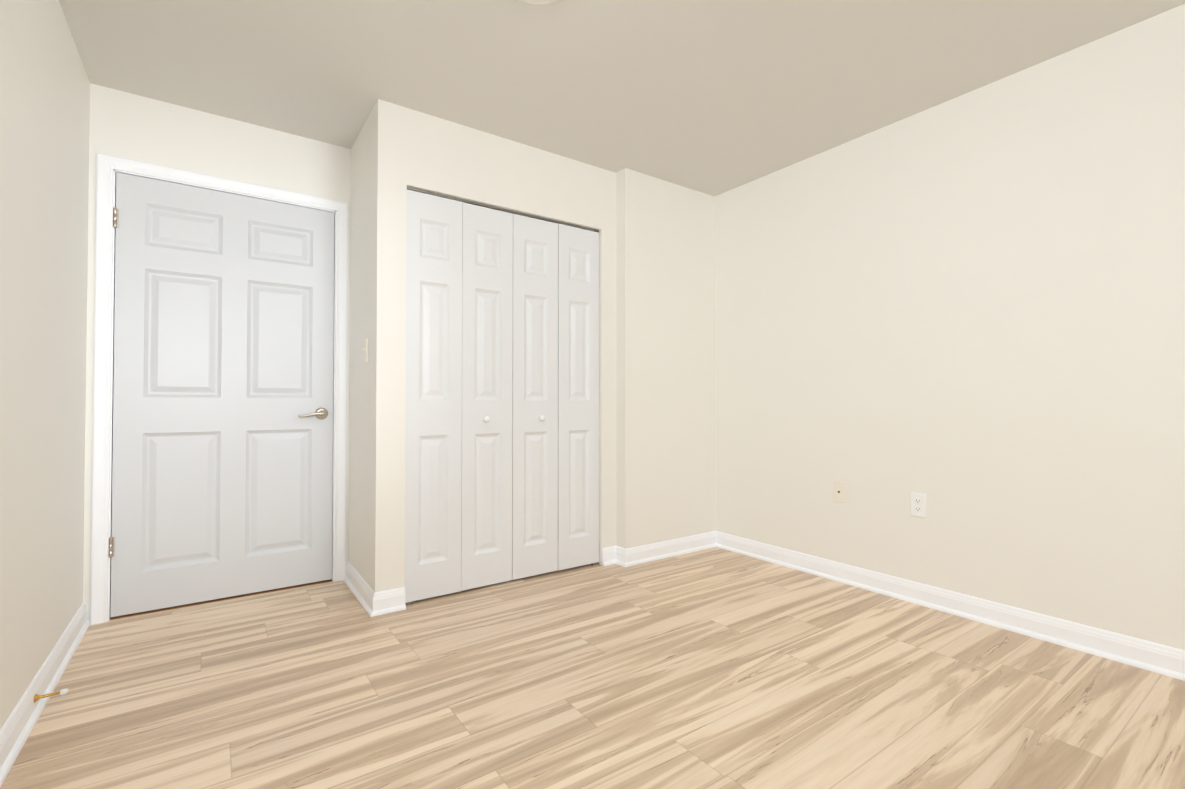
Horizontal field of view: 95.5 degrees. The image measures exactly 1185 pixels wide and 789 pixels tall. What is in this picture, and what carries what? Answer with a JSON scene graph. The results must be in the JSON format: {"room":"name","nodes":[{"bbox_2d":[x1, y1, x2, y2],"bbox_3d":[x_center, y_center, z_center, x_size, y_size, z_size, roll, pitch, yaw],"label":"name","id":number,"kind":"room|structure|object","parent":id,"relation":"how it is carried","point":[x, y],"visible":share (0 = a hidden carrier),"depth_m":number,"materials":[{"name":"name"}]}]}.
{"room":"empty bedroom","nodes":[
{"label":"empty bedroom","id":0,"kind":"room"},
{"bbox_2d":[0,0,89,729],"bbox_3d":[-1.125,-0.214,0.698,0.115,2.420,4.575,1,-1,-35],"label":"wall","id":1,"kind":"structure","parent":0,"point":[44,129],"depth_m":1.76,"materials":[{"name":"white paint"}]},
{"bbox_2d":[0,603,89,786],"bbox_3d":[-1.029,0.945,0.669,0.026,0.100,4.215,1,-1,-35],"label":"baseboard","id":2,"kind":"structure","parent":1,"relation":"attached to","point":[20,723],"depth_m":1.72,"materials":[{"name":"white paint"}]},
{"bbox_2d":[34,688,67,702],"bbox_3d":[-1.722,0.955,1.713,0.077,0.025,0.025,1,-1,-35],"label":"doorstop","id":3,"kind":"object","parent":2,"relation":"attached to","point":[37,697],"visible":1,"depth_m":1.71,"materials":[{"name":"gold metal"}]},
{"bbox_2d":[83,83,350,620],"bbox_3d":[-1.845,-0.183,2.760,1.088,2.420,0.115,1,-1,-35],"label":"wall","id":4,"kind":"structure","parent":0,"point":[126,125],"depth_m":2.63,"materials":[{"name":"white paint"}]},
{"bbox_2d":[90,153,347,624],"bbox_3d":[-1.836,-0.027,2.754,1.045,2.107,0.134,1,-1,-35],"label":"door frame","id":5,"kind":"structure","parent":4,"relation":"attached to","point":[109,167],"depth_m":2.45,"materials":[{"name":"white paint"}]},
{"bbox_2d":[109,172,333,616],"bbox_3d":[-1.811,-0.001,2.706,0.930,2.030,0.087,1,-1,-35],"label":"entry door","id":6,"kind":"structure","parent":4,"relation":"in","point":[222,474],"depth_m":2.68,"materials":[{"name":"white paint"}]},
{"bbox_2d":[348,111,371,584],"bbox_3d":[-1.210,-0.181,2.903,0.115,2.420,0.615,1,-1,-35],"label":"wall","id":7,"kind":"structure","parent":0,"point":[359,369],"depth_m":2.80,"materials":[{"name":"white paint"}]},
{"bbox_2d":[362,339,367,362],"bbox_3d":[-1.145,-0.219,2.696,0.018,0.115,0.070,1,-1,-35],"label":"light switch","id":8,"kind":"object","parent":7,"relation":"attached to","point":[365,350],"visible":1,"depth_m":2.69,"materials":[{"name":"white plastic"}]},
{"bbox_2d":[344,561,387,616],"bbox_3d":[-1.185,0.977,2.746,0.048,0.100,0.641,1,-1,-35],"label":"baseboard","id":9,"kind":"structure","parent":7,"relation":"attached to","point":[374,603],"depth_m":2.60,"materials":[{"name":"white paint"}]},
{"bbox_2d":[369,99,615,591],"bbox_3d":[-0.466,-0.180,2.982,1.422,2.420,0.115,1,-1,-35],"label":"wall","id":10,"kind":"structure","parent":0,"point":[411,148],"depth_m":2.67,"materials":[{"name":"white paint"}]},
{"bbox_2d":[405,189,598,602],"bbox_3d":[-0.438,0.007,2.958,1.167,2.016,0.058,1,-1,-35],"label":"bifold doors","id":11,"kind":"structure","parent":10,"relation":"in","point":[502,411],"depth_m":2.91,"materials":[{"name":"white paint"}]},
{"bbox_2d":[405,562,598,604],"bbox_3d":[-0.445,1.024,2.953,1.171,0.012,0.024,1,-1,-35],"label":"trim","id":12,"kind":"structure","parent":10,"relation":"attached to","point":[410,603],"depth_m":2.63,"materials":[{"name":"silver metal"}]},
{"bbox_2d":[407,187,598,231],"bbox_3d":[-0.445,-1.010,2.983,1.169,0.010,0.026,1,-1,-35],"label":"trim","id":13,"kind":"structure","parent":10,"relation":"attached to","point":[491,207],"depth_m":2.92,"materials":[{"name":"silver metal"}]},
{"bbox_2d":[0,547,1184,788],"bbox_3d":[0.272,1.058,1.666,3.535,0.104,4.575,1,-1,-35],"label":"floor","id":14,"kind":"structure","parent":0,"point":[714,667],"depth_m":1.80,"materials":[{"name":"brown wood"}]},
{"bbox_2d":[59,0,1184,196],"bbox_3d":[0.272,-1.459,1.704,3.535,0.100,4.575,1,-1,-35],"label":"ceiling","id":15,"kind":"structure","parent":0,"point":[714,98],"depth_m":2.28,"materials":[{"name":"white paint"}]},
{"bbox_2d":[519,0,557,4],"bbox_3d":[-0.187,-1.355,1.749,0.310,0.108,0.310,1,-1,-35],"label":"ceiling light fixture","id":16,"kind":"object","parent":15,"relation":"attached to","point":[538,2],"visible":1,"depth_m":1.84,"materials":[{"name":"beige glass"}]},
{"bbox_2d":[616,168,715,548],"bbox_3d":[0.466,-0.171,3.585,0.795,2.420,0.205,1,-1,-35],"label":"wall","id":17,"kind":"structure","parent":0,"point":[665,360],"depth_m":3.46,"materials":[{"name":"white paint"}]},
{"bbox_2d":[616,531,715,566],"bbox_3d":[0.499,0.987,3.467,0.786,0.100,0.056,1,-1,-35],"label":"baseboard","id":18,"kind":"structure","parent":17,"relation":"attached to","point":[628,557],"depth_m":3.42,"materials":[{"name":"white paint"}]},
{"bbox_2d":[714,4,1184,649],"bbox_3d":[1.668,-0.185,2.672,0.115,2.420,4.575,1,-1,-35],"label":"wall","id":19,"kind":"structure","parent":0,"point":[966,314],"depth_m":2.42,"materials":[{"name":"white paint"}]},
{"bbox_2d":[833,481,845,502],"bbox_3d":[1.367,0.539,2.981,0.008,0.115,0.070,1,-1,-35],"label":"phone jack","id":20,"kind":"object","parent":19,"relation":"attached to","point":[839,491],"visible":1,"depth_m":2.98,"materials":[{"name":"white plastic"}]},
{"bbox_2d":[911,492,925,517],"bbox_3d":[1.602,0.544,2.648,0.008,0.115,0.070,1,-1,-35],"label":"duplex electrical outlet","id":21,"kind":"object","parent":19,"relation":"attached to","point":[918,504],"visible":1,"depth_m":2.64,"materials":[{"name":"white plastic"}]},
{"bbox_2d":[716,531,1184,680],"bbox_3d":[1.851,0.969,2.273,0.026,0.100,3.510,1,-1,-35],"label":"baseboard","id":22,"kind":"structure","parent":19,"relation":"attached to","point":[1110,645],"depth_m":2.40,"materials":[{"name":"white paint"}]}
]}

